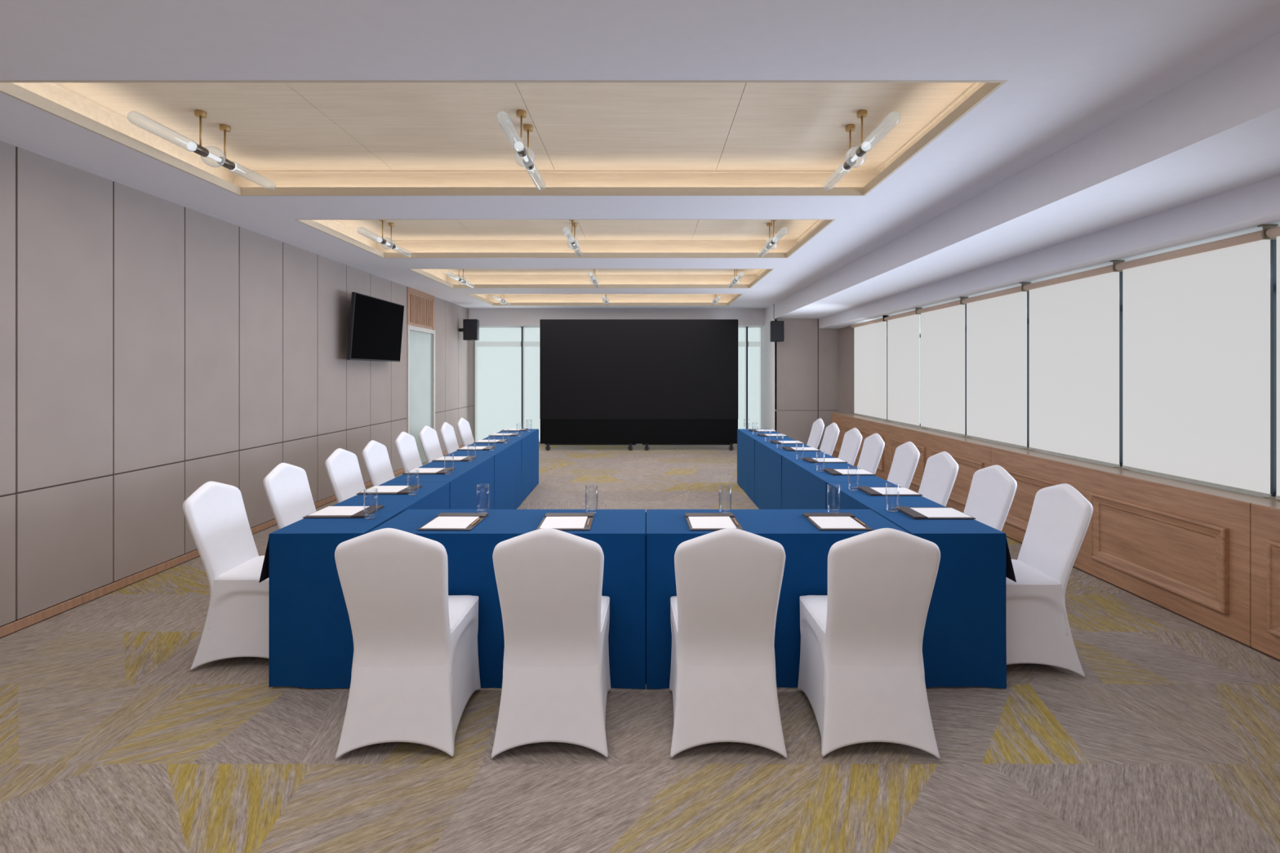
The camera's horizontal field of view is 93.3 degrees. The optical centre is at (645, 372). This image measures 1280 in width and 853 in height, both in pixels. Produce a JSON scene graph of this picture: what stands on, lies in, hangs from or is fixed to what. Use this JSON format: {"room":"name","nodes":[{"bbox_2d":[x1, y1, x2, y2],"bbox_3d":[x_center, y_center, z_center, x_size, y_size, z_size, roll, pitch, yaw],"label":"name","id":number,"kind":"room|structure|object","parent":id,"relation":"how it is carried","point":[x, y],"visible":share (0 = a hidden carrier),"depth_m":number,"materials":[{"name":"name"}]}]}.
{"room":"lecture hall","nodes":[
{"label":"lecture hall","id":0,"kind":"room"},
{"bbox_2d":[0,140,473,627],"bbox_3d":[-3.778,-0.070,5.250,0.120,3.200,15.700,0,0,0],"label":"wall","id":1,"kind":"structure","parent":0,"point":[154,350],"depth_m":4.52,"materials":[{"name":"beige fabric"}]},
{"bbox_2d":[0,444,463,637],"bbox_3d":[-3.712,1.496,5.200,0.016,0.056,15.600,0,0,0],"label":"baseboard","id":2,"kind":"structure","parent":1,"relation":"attached to","point":[9,628],"depth_m":4.18,"materials":[{"name":"brown wood"}]},
{"bbox_2d":[346,292,404,361],"bbox_3d":[-3.598,-0.559,7.975,0.233,0.815,1.470,0,0,0],"label":"television","id":3,"kind":"object","parent":1,"relation":"attached to","point":[375,324],"visible":1,"depth_m":7.81,"materials":[{"name":"black plastic"}]},
{"bbox_2d":[406,324,435,463],"bbox_3d":[-3.738,0.395,10.000,0.080,2.270,1.200,0,0,0],"label":"door","id":4,"kind":"structure","parent":1,"relation":"in","point":[420,341],"depth_m":9.96,"materials":[{"name":"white glass"}]},
{"bbox_2d":[406,286,435,329],"bbox_3d":[-3.713,-1.040,10.000,0.034,0.600,1.200,0,0,0],"label":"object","id":5,"kind":"structure","parent":1,"relation":"attached to","point":[420,306],"depth_m":9.93,"materials":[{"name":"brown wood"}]},
{"bbox_2d":[458,319,479,340],"bbox_3d":[-3.507,-0.840,11.966,0.396,0.410,0.248,0,0,0],"label":"wall speaker","id":6,"kind":"object","parent":1,"relation":"attached to","point":[470,329],"visible":1,"depth_m":11.84,"materials":[{"name":"black plastic"}]},
{"bbox_2d":[463,320,476,339],"bbox_3d":[-3.450,-0.840,11.847,0.261,0.386,0.010,0,0,0],"label":"grille","id":7,"kind":"object","parent":6,"relation":"attached to","point":[469,326],"depth_m":11.84,"materials":[{"name":"black plastic"}]},
{"bbox_2d":[468,308,764,326],"bbox_3d":[-0.609,-1.311,12.910,6.218,0.648,0.480,0,0,0],"label":"wall header","id":8,"kind":"structure","parent":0,"point":[486,317],"depth_m":12.67,"materials":[{"name":"white paint"}]},
{"bbox_2d":[473,326,761,443],"bbox_3d":[-0.600,0.155,13.100,6.244,2.750,0.140,0,0,0],"label":"window","id":9,"kind":"structure","parent":8,"relation":"in","point":[522,327],"depth_m":13.03,"materials":[{"name":"grey metal"}]},
{"bbox_2d":[475,327,520,441],"bbox_3d":[-3.185,0.273,13.000,0.980,2.485,0.016,0,0,0],"label":"roller blind","id":10,"kind":"object","parent":9,"relation":"attached to","point":[497,349],"visible":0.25,"depth_m":13.00,"materials":[{"name":"fabric"}]},
{"bbox_2d":[523,327,540,442],"bbox_3d":[-2.065,0.273,13.000,1.160,2.485,0.016,0,0,0],"label":"roller blind","id":11,"kind":"object","parent":9,"relation":"attached to","point":[531,420],"visible":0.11,"depth_m":13.00,"materials":[{"name":"fabric"}]},
{"bbox_2d":[737,327,746,429],"bbox_3d":[1.570,0.273,13.000,1.170,2.485,0.016,0,0,0],"label":"roller blind","id":12,"kind":"object","parent":9,"relation":"attached to","point":[741,331],"visible":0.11,"depth_m":13.00,"materials":[{"name":"fabric"}]},
{"bbox_2d":[748,327,760,429],"bbox_3d":[2.340,0.273,13.000,0.270,2.485,0.016,0,0,0],"label":"roller blind","id":13,"kind":"object","parent":9,"relation":"attached to","point":[754,333],"visible":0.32,"depth_m":13.00,"materials":[{"name":"fabric"}]},
{"bbox_2d":[0,443,1279,852],"bbox_3d":[-0.004,1.532,5.299,7.528,0.003,16.998,0,0,0],"label":"floor","id":14,"kind":"structure","parent":0,"point":[1168,741],"depth_m":2.37,"materials":[{"name":"carpet"}]},
{"bbox_2d":[182,481,268,670],"bbox_3d":[-2.120,1.060,3.319,0.588,0.924,0.463,0,0,-2],"label":"covered chair","id":15,"kind":"object","parent":14,"relation":"on","point":[237,623],"visible":0.66,"depth_m":3.13,"materials":[{"name":"white fabric"}]},
{"bbox_2d":[262,462,316,528],"bbox_3d":[-2.131,1.060,3.990,0.588,0.924,0.463,0,0,0],"label":"covered chair","id":16,"kind":"object","parent":14,"relation":"on","point":[286,486],"visible":0.16,"depth_m":3.94,"materials":[{"name":"white fabric"}]},
{"bbox_2d":[324,448,365,502],"bbox_3d":[-2.146,1.060,4.751,0.588,0.924,0.463,0,0,1],"label":"covered chair","id":17,"kind":"object","parent":14,"relation":"on","point":[342,466],"visible":0.12,"depth_m":4.70,"materials":[{"name":"white fabric"}]},
{"bbox_2d":[258,481,450,688],"bbox_3d":[-1.627,1.154,3.594,0.510,0.752,1.378,0,0,-1],"label":"draped table","id":18,"kind":"object","parent":14,"relation":"on","point":[311,641],"visible":0.57,"depth_m":2.92,"materials":[{"name":"fabric"}]},
{"bbox_2d":[302,505,384,518],"bbox_3d":[-1.668,0.771,3.350,0.326,0.012,0.264,0,0,-1],"label":"pad","id":19,"kind":"object","parent":18,"relation":"on","point":[329,512],"visible":1,"depth_m":3.32,"materials":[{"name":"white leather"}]},
{"bbox_2d":[363,488,377,519],"bbox_3d":[-1.465,0.700,3.215,0.069,0.155,0.069,0,0,0],"label":"drinking glass","id":20,"kind":"object","parent":18,"relation":"on","point":[376,489],"visible":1,"depth_m":3.21,"materials":[{"name":"clear glass"}]},
{"bbox_2d":[355,484,422,494],"bbox_3d":[-1.681,0.771,3.975,0.326,0.012,0.264,0,0,-1],"label":"pad","id":21,"kind":"object","parent":18,"relation":"on","point":[382,490],"visible":1,"depth_m":3.94,"materials":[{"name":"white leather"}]},
{"bbox_2d":[407,469,418,495],"bbox_3d":[-1.480,0.700,3.840,0.069,0.155,0.069,0,0,0],"label":"drinking glass","id":22,"kind":"object","parent":18,"relation":"on","point":[418,469],"visible":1,"depth_m":3.83,"materials":[{"name":"clear glass"}]},
{"bbox_2d":[361,440,395,486],"bbox_3d":[-2.140,1.060,5.329,0.588,0.924,0.463,0,0,-1],"label":"covered chair","id":23,"kind":"object","parent":14,"relation":"on","point":[375,454],"visible":0.17,"depth_m":5.27,"materials":[{"name":"white fabric"}]},
{"bbox_2d":[334,528,480,759],"bbox_3d":[-0.999,1.060,2.595,0.463,0.924,0.588,0,0,-2],"label":"covered chair","id":24,"kind":"object","parent":14,"relation":"on","point":[415,674],"visible":1,"depth_m":2.42,"materials":[{"name":"white fabric"}]},
{"bbox_2d":[395,431,422,472],"bbox_3d":[-2.180,1.060,6.100,0.588,0.924,0.463,0,0,0],"label":"covered chair","id":25,"kind":"object","parent":14,"relation":"on","point":[405,443],"visible":0.16,"depth_m":6.04,"materials":[{"name":"white fabric"}]},
{"bbox_2d":[418,425,443,463],"bbox_3d":[-2.200,1.060,6.781,0.588,0.924,0.463,0,0,2],"label":"covered chair","id":26,"kind":"object","parent":14,"relation":"on","point":[428,436],"visible":0.16,"depth_m":6.73,"materials":[{"name":"white fabric"}]},
{"bbox_2d":[386,455,494,509],"bbox_3d":[-1.656,1.154,4.970,0.510,0.752,1.366,0,0,-1],"label":"draped table","id":27,"kind":"object","parent":14,"relation":"on","point":[465,477],"visible":0.45,"depth_m":4.95,"materials":[{"name":"fabric"}]},
{"bbox_2d":[402,467,454,474],"bbox_3d":[-1.697,0.771,4.735,0.326,0.012,0.264,0,0,-1],"label":"pad","id":28,"kind":"object","parent":27,"relation":"on","point":[421,470],"visible":1,"depth_m":4.69,"materials":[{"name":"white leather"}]},
{"bbox_2d":[431,455,476,461],"bbox_3d":[-1.712,0.771,5.405,0.326,0.012,0.264,0,0,-1],"label":"pad","id":29,"kind":"object","parent":27,"relation":"on","point":[469,458],"visible":1,"depth_m":5.37,"materials":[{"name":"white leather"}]},
{"bbox_2d":[440,422,459,454],"bbox_3d":[-2.151,1.060,7.299,0.588,0.924,0.463,0,0,-2],"label":"covered chair","id":30,"kind":"object","parent":14,"relation":"on","point":[446,430],"visible":0.15,"depth_m":7.21,"materials":[{"name":"white fabric"}]},
{"bbox_2d":[457,417,474,446],"bbox_3d":[-2.160,1.060,7.970,0.588,0.924,0.463,0,0,0],"label":"covered chair","id":31,"kind":"object","parent":14,"relation":"on","point":[463,425],"visible":0.15,"depth_m":7.90,"materials":[{"name":"white fabric"}]},
{"bbox_2d":[446,439,521,509],"bbox_3d":[-1.685,1.154,6.340,0.509,0.752,1.366,0,0,-1],"label":"draped table","id":32,"kind":"object","parent":14,"relation":"on","point":[508,455],"visible":0.45,"depth_m":6.29,"materials":[{"name":"fabric"}]},
{"bbox_2d":[456,445,495,450],"bbox_3d":[-1.727,0.771,6.155,0.326,0.012,0.264,0,0,-1],"label":"pad","id":33,"kind":"object","parent":32,"relation":"on","point":[464,448],"visible":1,"depth_m":6.09,"materials":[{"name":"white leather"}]},
{"bbox_2d":[473,439,507,443],"bbox_3d":[-1.740,0.771,6.775,0.326,0.012,0.264,0,0,-1],"label":"pad","id":34,"kind":"object","parent":32,"relation":"on","point":[501,441],"visible":0.99,"depth_m":6.71,"materials":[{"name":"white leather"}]},
{"bbox_2d":[367,509,646,688],"bbox_3d":[-0.674,1.154,3.166,1.354,0.752,0.527,0,0,0],"label":"draped table","id":35,"kind":"object","parent":14,"relation":"on","point":[620,534],"visible":0.46,"depth_m":2.92,"materials":[{"name":"fabric"}]},
{"bbox_2d":[417,512,488,530],"bbox_3d":[-0.990,0.771,3.130,0.264,0.012,0.326,0,0,1],"label":"pad","id":36,"kind":"object","parent":35,"relation":"on","point":[443,521],"visible":1,"depth_m":3.10,"materials":[{"name":"white paper"}]},
{"bbox_2d":[476,484,489,511],"bbox_3d":[-0.900,0.700,3.335,0.069,0.155,0.069,0,0,0],"label":"drinking glass","id":37,"kind":"object","parent":35,"relation":"on","point":[477,485],"visible":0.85,"depth_m":3.33,"materials":[{"name":"clear glass"}]},
{"bbox_2d":[536,512,594,530],"bbox_3d":[-0.410,0.771,3.130,0.264,0.012,0.326,0,0,-1],"label":"pad","id":38,"kind":"object","parent":35,"relation":"on","point":[557,521],"visible":0.95,"depth_m":3.12,"materials":[{"name":"white paper"}]},
{"bbox_2d":[483,428,538,502],"bbox_3d":[-1.713,1.154,7.669,0.510,0.752,1.286,0,0,-1],"label":"draped table","id":39,"kind":"object","parent":14,"relation":"on","point":[530,438],"visible":0.45,"depth_m":7.58,"materials":[{"name":"fabric"}]},
{"bbox_2d":[488,432,519,435],"bbox_3d":[-1.756,0.771,7.505,0.326,0.012,0.264,0,0,-1],"label":"pad","id":40,"kind":"object","parent":39,"relation":"on","point":[514,433],"visible":0.97,"depth_m":7.45,"materials":[{"name":"white paper"}]},
{"bbox_2d":[500,428,528,431],"bbox_3d":[-1.769,0.771,8.135,0.326,0.012,0.264,0,0,-1],"label":"pad","id":41,"kind":"object","parent":39,"relation":"on","point":[504,429],"visible":1,"depth_m":8.09,"materials":[{"name":"white paper"}]},
{"bbox_2d":[490,528,610,758],"bbox_3d":[-0.383,1.060,2.595,0.463,0.924,0.588,0,0,-1],"label":"covered chair","id":42,"kind":"object","parent":14,"relation":"on","point":[556,683],"visible":1,"depth_m":2.41,"materials":[{"name":"white fabric"}]},
{"bbox_2d":[539,319,737,450],"bbox_3d":[-0.135,0.245,11.889,3.890,2.570,0.202,0,0,0],"label":"projection screen","id":43,"kind":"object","parent":14,"relation":"on","point":[629,382],"depth_m":11.83,"materials":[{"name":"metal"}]},
{"bbox_2d":[669,528,787,758],"bbox_3d":[0.328,1.060,2.595,0.463,0.924,0.588,0,0,0],"label":"covered chair","id":44,"kind":"object","parent":14,"relation":"on","point":[723,611],"visible":1,"depth_m":2.41,"materials":[{"name":"white fabric"}]},
{"bbox_2d":[737,429,791,502],"bbox_3d":[1.507,1.154,7.669,0.510,0.752,1.284,0,0,0],"label":"draped table","id":45,"kind":"object","parent":14,"relation":"on","point":[745,439],"visible":0.5,"depth_m":7.57,"materials":[{"name":"fabric"}]},
{"bbox_2d":[749,429,777,431],"bbox_3d":[1.554,0.771,8.025,0.326,0.012,0.264,0,0,0],"label":"pad","id":46,"kind":"object","parent":45,"relation":"on","point":[752,430],"visible":0.93,"depth_m":7.97,"materials":[{"name":"white paper"}]},
{"bbox_2d":[757,433,787,436],"bbox_3d":[1.557,0.771,7.445,0.326,0.012,0.264,0,0,0],"label":"pad","id":47,"kind":"object","parent":45,"relation":"on","point":[759,434],"visible":1,"depth_m":7.36,"materials":[{"name":"white paper"}]},
{"bbox_2d":[646,509,909,688],"bbox_3d":[0.638,1.154,3.167,1.270,0.752,0.527,0,0,0],"label":"draped table","id":48,"kind":"object","parent":14,"relation":"on","point":[806,548],"visible":0.38,"depth_m":2.92,"materials":[{"name":"fabric"}]},
{"bbox_2d":[684,512,743,530],"bbox_3d":[0.345,0.771,3.130,0.264,0.012,0.326,0,0,-1],"label":"pad","id":49,"kind":"object","parent":48,"relation":"on","point":[695,521],"visible":1,"depth_m":3.12,"materials":[{"name":"white paper"}]},
{"bbox_2d":[802,512,873,530],"bbox_3d":[0.985,0.771,3.130,0.264,0.012,0.326,0,0,0],"label":"pad","id":50,"kind":"object","parent":48,"relation":"on","point":[822,521],"visible":0.98,"depth_m":3.10,"materials":[{"name":"white paper"}]},
{"bbox_2d":[754,439,828,509],"bbox_3d":[1.515,1.154,6.340,0.510,0.752,1.366,0,0,0],"label":"draped table","id":51,"kind":"object","parent":14,"relation":"on","point":[767,455],"visible":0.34,"depth_m":6.30,"materials":[{"name":"fabric"}]},
{"bbox_2d":[769,440,804,444],"bbox_3d":[1.562,0.771,6.685,0.326,0.012,0.264,0,0,0],"label":"pad","id":52,"kind":"object","parent":51,"relation":"on","point":[771,441],"visible":0.99,"depth_m":6.63,"materials":[{"name":"white paper"}]},
{"bbox_2d":[782,446,821,451],"bbox_3d":[1.565,0.771,6.095,0.326,0.012,0.264,0,0,0],"label":"pad","id":53,"kind":"object","parent":51,"relation":"on","point":[788,448],"visible":1,"depth_m":6.03,"materials":[{"name":"white paper"}]},
{"bbox_2d":[806,417,824,448],"bbox_3d":[2.001,1.060,7.889,0.588,0.924,0.463,0,0,1],"label":"covered chair","id":54,"kind":"object","parent":14,"relation":"on","point":[818,426],"visible":0.13,"depth_m":7.81,"materials":[{"name":"white fabric"}]},
{"bbox_2d":[819,422,839,456],"bbox_3d":[1.970,1.060,7.200,0.588,0.924,0.463,0,0,0],"label":"covered chair","id":55,"kind":"object","parent":14,"relation":"on","point":[831,434],"visible":0.2,"depth_m":7.13,"materials":[{"name":"white fabric"}]},
{"bbox_2d":[781,455,889,509],"bbox_3d":[1.524,1.154,4.970,0.510,0.752,1.366,0,0,0],"label":"draped table","id":56,"kind":"object","parent":14,"relation":"on","point":[802,486],"visible":0.37,"depth_m":4.95,"materials":[{"name":"fabric"}]},
{"bbox_2d":[802,457,848,462],"bbox_3d":[1.570,0.771,5.315,0.326,0.012,0.264,0,0,0],"label":"pad","id":57,"kind":"object","parent":56,"relation":"on","point":[809,460],"visible":1,"depth_m":5.27,"materials":[{"name":"white paper"}]},
{"bbox_2d":[822,468,875,475],"bbox_3d":[1.574,0.771,4.690,0.326,0.012,0.264,0,0,0],"label":"pad","id":58,"kind":"object","parent":56,"relation":"on","point":[833,472],"visible":1,"depth_m":4.65,"materials":[{"name":"white paper"}]},
{"bbox_2d":[838,427,862,465],"bbox_3d":[1.985,1.060,6.511,0.588,0.924,0.463,0,0,-2],"label":"covered chair","id":59,"kind":"object","parent":14,"relation":"on","point":[852,439],"visible":0.19,"depth_m":6.46,"materials":[{"name":"white fabric"}]},
{"bbox_2d":[797,528,940,759],"bbox_3d":[0.934,1.060,2.595,0.463,0.924,0.588,0,0,2],"label":"covered chair","id":60,"kind":"object","parent":14,"relation":"on","point":[861,675],"visible":1,"depth_m":2.41,"materials":[{"name":"white fabric"}]},
{"bbox_2d":[857,433,884,474],"bbox_3d":[1.996,1.060,5.941,0.588,0.924,0.463,0,0,-1],"label":"covered chair","id":61,"kind":"object","parent":14,"relation":"on","point":[873,445],"visible":0.12,"depth_m":5.89,"materials":[{"name":"white fabric"}]},
{"bbox_2d":[887,441,919,488],"bbox_3d":[2.010,1.060,5.229,0.588,0.924,0.463,0,0,1],"label":"covered chair","id":62,"kind":"object","parent":14,"relation":"on","point":[906,456],"visible":0.17,"depth_m":5.17,"materials":[{"name":"white fabric"}]},
{"bbox_2d":[826,482,1016,688],"bbox_3d":[1.532,1.154,3.594,0.510,0.752,1.379,0,0,0],"label":"draped table","id":63,"kind":"object","parent":14,"relation":"on","point":[964,642],"visible":0.55,"depth_m":2.92,"materials":[{"name":"fabric"}]},
{"bbox_2d":[857,486,922,495],"bbox_3d":[1.578,0.771,3.930,0.326,0.012,0.264,0,0,0],"label":"pad","id":64,"kind":"object","parent":63,"relation":"on","point":[870,491],"visible":0.91,"depth_m":3.90,"materials":[{"name":"white paper"}]},
{"bbox_2d":[885,483,898,511],"bbox_3d":[1.378,0.700,3.380,0.069,0.155,0.069,0,0,0],"label":"drinking glass","id":65,"kind":"object","parent":63,"relation":"on","point":[886,483],"visible":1,"depth_m":3.37,"materials":[{"name":"clear glass"}]},
{"bbox_2d":[893,506,976,519],"bbox_3d":[1.582,0.771,3.325,0.326,0.012,0.264,0,0,0],"label":"pad","id":66,"kind":"object","parent":63,"relation":"on","point":[915,513],"visible":1,"depth_m":3.30,"materials":[{"name":"white paper"}]},
{"bbox_2d":[918,451,958,506],"bbox_3d":[1.986,1.060,4.560,0.588,0.924,0.463,0,0,0],"label":"covered chair","id":67,"kind":"object","parent":14,"relation":"on","point":[941,469],"visible":0.15,"depth_m":4.51,"materials":[{"name":"white fabric"}]},
{"bbox_2d":[963,465,1017,531],"bbox_3d":[1.996,1.060,3.891,0.588,0.924,0.463,0,0,-1],"label":"covered chair","id":68,"kind":"object","parent":14,"relation":"on","point":[991,495],"visible":0.13,"depth_m":3.85,"materials":[{"name":"white fabric"}]},
{"bbox_2d":[1006,483,1093,677],"bbox_3d":[1.985,1.060,3.249,0.588,0.924,0.463,0,0,2],"label":"covered chair","id":69,"kind":"object","parent":14,"relation":"on","point":[1038,631],"visible":0.63,"depth_m":3.06,"materials":[{"name":"white fabric"}]},
{"bbox_2d":[0,0,1279,328],"bbox_3d":[0.046,-1.308,5.300,7.728,0.924,15.800,0,0,0],"label":"ceiling","id":70,"kind":"structure","parent":0,"point":[1117,130],"depth_m":2.70,"materials":[{"name":"white paint"}]},
{"bbox_2d":[0,80,1008,195],"bbox_3d":[-0.708,-1.467,3.664,5.045,0.266,2.125,0,0,0],"label":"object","id":71,"kind":"structure","parent":70,"relation":"attached to","point":[306,137],"depth_m":3.87,"materials":[{"name":"beige wood"}]},
{"bbox_2d":[127,109,275,190],"bbox_3d":[-2.680,-1.421,3.740,0.124,0.297,1.200,0,0,0],"label":"pendant lamp","id":72,"kind":"object","parent":71,"relation":"hanging from","point":[192,146],"visible":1,"depth_m":3.66,"materials":[{"name":"clear glass"}]},
{"bbox_2d":[497,109,545,190],"bbox_3d":[-0.750,-1.421,3.740,0.124,0.297,1.200,0,0,0],"label":"pendant lamp","id":73,"kind":"object","parent":71,"relation":"hanging from","point":[519,147],"visible":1,"depth_m":3.65,"materials":[{"name":"gold metal"}]},
{"bbox_2d":[823,109,900,190],"bbox_3d":[1.300,-1.421,3.740,0.124,0.297,1.200,0,0,0],"label":"pendant lamp","id":74,"kind":"object","parent":71,"relation":"hanging from","point":[864,147],"visible":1,"depth_m":3.66,"materials":[{"name":"gold metal"}]},
{"bbox_2d":[295,219,835,257],"bbox_3d":[-0.708,-1.467,6.157,5.045,0.266,2.105,0,0,0],"label":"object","id":75,"kind":"structure","parent":70,"relation":"attached to","point":[424,238],"depth_m":6.89,"materials":[{"name":"beige wood"}]},
{"bbox_2d":[356,219,411,257],"bbox_3d":[-2.680,-1.421,6.250,0.124,0.297,1.200,0,0,0],"label":"pendant lamp","id":76,"kind":"object","parent":75,"relation":"hanging from","point":[380,240],"visible":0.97,"depth_m":6.24,"materials":[{"name":"gold metal"}]},
{"bbox_2d":[562,219,582,257],"bbox_3d":[-0.750,-1.421,6.250,0.124,0.297,1.200,0,0,0],"label":"pendant lamp","id":77,"kind":"object","parent":75,"relation":"hanging from","point":[571,240],"visible":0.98,"depth_m":6.17,"materials":[{"name":"gold metal"}]},
{"bbox_2d":[758,219,787,257],"bbox_3d":[1.300,-1.421,6.250,0.124,0.297,1.200,0,0,0],"label":"pendant lamp","id":78,"kind":"object","parent":75,"relation":"hanging from","point":[775,239],"visible":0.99,"depth_m":6.14,"materials":[{"name":"gold metal"}]},
{"bbox_2d":[408,268,773,288],"bbox_3d":[-0.708,-1.467,8.682,5.045,0.266,2.125,0,0,0],"label":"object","id":79,"kind":"structure","parent":70,"relation":"attached to","point":[480,277],"depth_m":9.63,"materials":[{"name":"beige wood"}]},
{"bbox_2d":[445,269,474,288],"bbox_3d":[-2.680,-1.421,8.760,0.124,0.297,1.200,0,0,0],"label":"pendant lamp","id":80,"kind":"object","parent":79,"relation":"hanging from","point":[457,278],"visible":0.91,"depth_m":8.68,"materials":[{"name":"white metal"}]},
{"bbox_2d":[588,269,599,288],"bbox_3d":[-0.750,-1.421,8.760,0.124,0.297,1.200,0,0,0],"label":"pendant lamp","id":81,"kind":"object","parent":79,"relation":"hanging from","point":[590,273],"visible":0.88,"depth_m":8.65,"materials":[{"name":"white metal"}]},
{"bbox_2d":[728,269,744,288],"bbox_3d":[1.300,-1.421,8.760,0.124,0.297,1.200,0,0,0],"label":"pendant lamp","id":82,"kind":"object","parent":79,"relation":"hanging from","point":[737,278],"visible":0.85,"depth_m":8.78,"materials":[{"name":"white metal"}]},
{"bbox_2d":[466,293,742,305],"bbox_3d":[-0.708,-1.467,11.175,5.045,0.266,2.130,0,0,0],"label":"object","id":83,"kind":"structure","parent":70,"relation":"attached to","point":[514,299],"depth_m":12.22,"materials":[{"name":"beige wood"}]},
{"bbox_2d":[493,293,511,306],"bbox_3d":[-2.680,-1.421,11.270,0.124,0.297,1.200,0,0,0],"label":"pendant lamp","id":84,"kind":"object","parent":83,"relation":"hanging from","point":[500,300],"visible":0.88,"depth_m":11.18,"materials":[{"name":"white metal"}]},
{"bbox_2d":[601,293,609,306],"bbox_3d":[-0.750,-1.421,11.270,0.124,0.297,1.200,0,0,0],"label":"pendant lamp","id":85,"kind":"object","parent":83,"relation":"hanging from","point":[605,300],"visible":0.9,"depth_m":11.17,"materials":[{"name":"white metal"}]},
{"bbox_2d":[711,293,721,306],"bbox_3d":[1.300,-1.421,11.270,0.124,0.297,1.200,0,0,0],"label":"pendant lamp","id":86,"kind":"object","parent":83,"relation":"hanging from","point":[716,300],"visible":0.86,"depth_m":11.07,"materials":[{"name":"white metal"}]},
{"bbox_2d":[850,315,888,420],"bbox_3d":[3.564,-0.063,9.678,0.092,1.562,1.421,0,0,0],"label":"roller blind","id":87,"kind":"object","parent":70,"relation":"hanging from","point":[869,336],"visible":0.87,"depth_m":9.62,"materials":[{"name":"fabric"}]},
{"bbox_2d":[774,319,838,449],"bbox_3d":[3.177,0.246,11.768,1.366,2.567,0.135,0,0,0],"label":"wall","id":88,"kind":"structure","parent":0,"point":[806,371],"depth_m":11.70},
{"bbox_2d":[761,304,780,431],"bbox_3d":[2.558,0.098,12.400,0.144,2.865,1.400,0,0,0],"label":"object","id":89,"kind":"structure","parent":88,"relation":"attached to","point":[768,353],"depth_m":12.27,"materials":[{"name":"white paint"}]},
{"bbox_2d":[769,320,783,342],"bbox_3d":[2.485,-0.780,11.546,0.247,0.390,0.308,0,0,0],"label":"wall speaker","id":90,"kind":"object","parent":88,"relation":"attached to","point":[776,327],"visible":1,"depth_m":11.39,"materials":[{"name":"black plastic"}]},
{"bbox_2d":[838,323,857,413],"bbox_3d":[3.740,0.317,4.600,0.160,2.426,14.400,0,0,0],"label":"wall","id":91,"kind":"structure","parent":0,"point":[846,335],"depth_m":11.23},
{"bbox_2d":[831,412,1279,662],"bbox_3d":[3.486,1.127,4.140,0.347,0.806,13.480,0,0,0],"label":"wall","id":92,"kind":"structure","parent":0,"point":[1212,562],"depth_m":3.94,"materials":[{"name":"brown wood"}]},
{"bbox_2d":[832,412,1279,509],"bbox_3d":[3.508,0.739,4.140,0.304,0.030,13.480,0,0,0],"label":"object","id":93,"kind":"structure","parent":92,"relation":"attached to","point":[1272,502],"depth_m":4.49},
{"bbox_3d":[3.740,1.140,6.415,0.160,0.780,8.170,0,0,0],"label":"wall window","id":94,"kind":"structure","parent":0,"visible":0},
{"bbox_2d":[886,239,1276,497],"bbox_3d":[3.710,-0.070,6.415,0.080,1.640,8.170,0,0,0],"label":"window","id":95,"kind":"structure","parent":94,"relation":"attached to","point":[1273,242],"depth_m":3.55,"materials":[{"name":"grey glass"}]},
{"bbox_2d":[884,307,922,426],"bbox_3d":[3.564,-0.063,8.420,0.092,1.562,1.076,0,0,0],"label":"roller blind","id":96,"kind":"object","parent":95,"relation":"attached to","point":[903,329],"visible":0.89,"depth_m":8.38,"materials":[{"name":"fabric"}]},
{"bbox_2d":[916,297,968,436],"bbox_3d":[3.564,-0.063,7.315,0.092,1.562,1.116,0,0,0],"label":"roller blind","id":97,"kind":"object","parent":95,"relation":"attached to","point":[942,326],"visible":0.9,"depth_m":7.23,"materials":[{"name":"fabric"}]},
{"bbox_2d":[961,282,1031,448],"bbox_3d":[3.564,-0.063,6.202,0.092,1.562,1.091,0,0,0],"label":"roller blind","id":98,"kind":"object","parent":95,"relation":"attached to","point":[997,321],"visible":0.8,"depth_m":6.14,"materials":[{"name":"fabric"}]},
{"bbox_2d":[1022,260,1124,466],"bbox_3d":[3.564,-0.063,5.098,0.092,1.562,1.099,0,0,0],"label":"roller blind","id":99,"kind":"object","parent":95,"relation":"attached to","point":[1074,317],"visible":0.88,"depth_m":5.01,"materials":[{"name":"fabric"}]},
{"bbox_2d":[1115,224,1279,497],"bbox_3d":[3.564,-0.063,3.992,0.092,1.562,1.096,0,0,0],"label":"roller blind","id":100,"kind":"object","parent":95,"relation":"attached to","point":[1196,319],"visible":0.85,"depth_m":3.88,"materials":[{"name":"fabric"}]},
{"bbox_2d":[1266,226,1279,499],"bbox_3d":[3.564,-0.063,2.886,0.092,1.562,1.098,0,0,0],"label":"roller blind","id":101,"kind":"object","parent":95,"relation":"attached to","point":[1273,232],"visible":1,"depth_m":3.42,"materials":[{"name":"fabric"}]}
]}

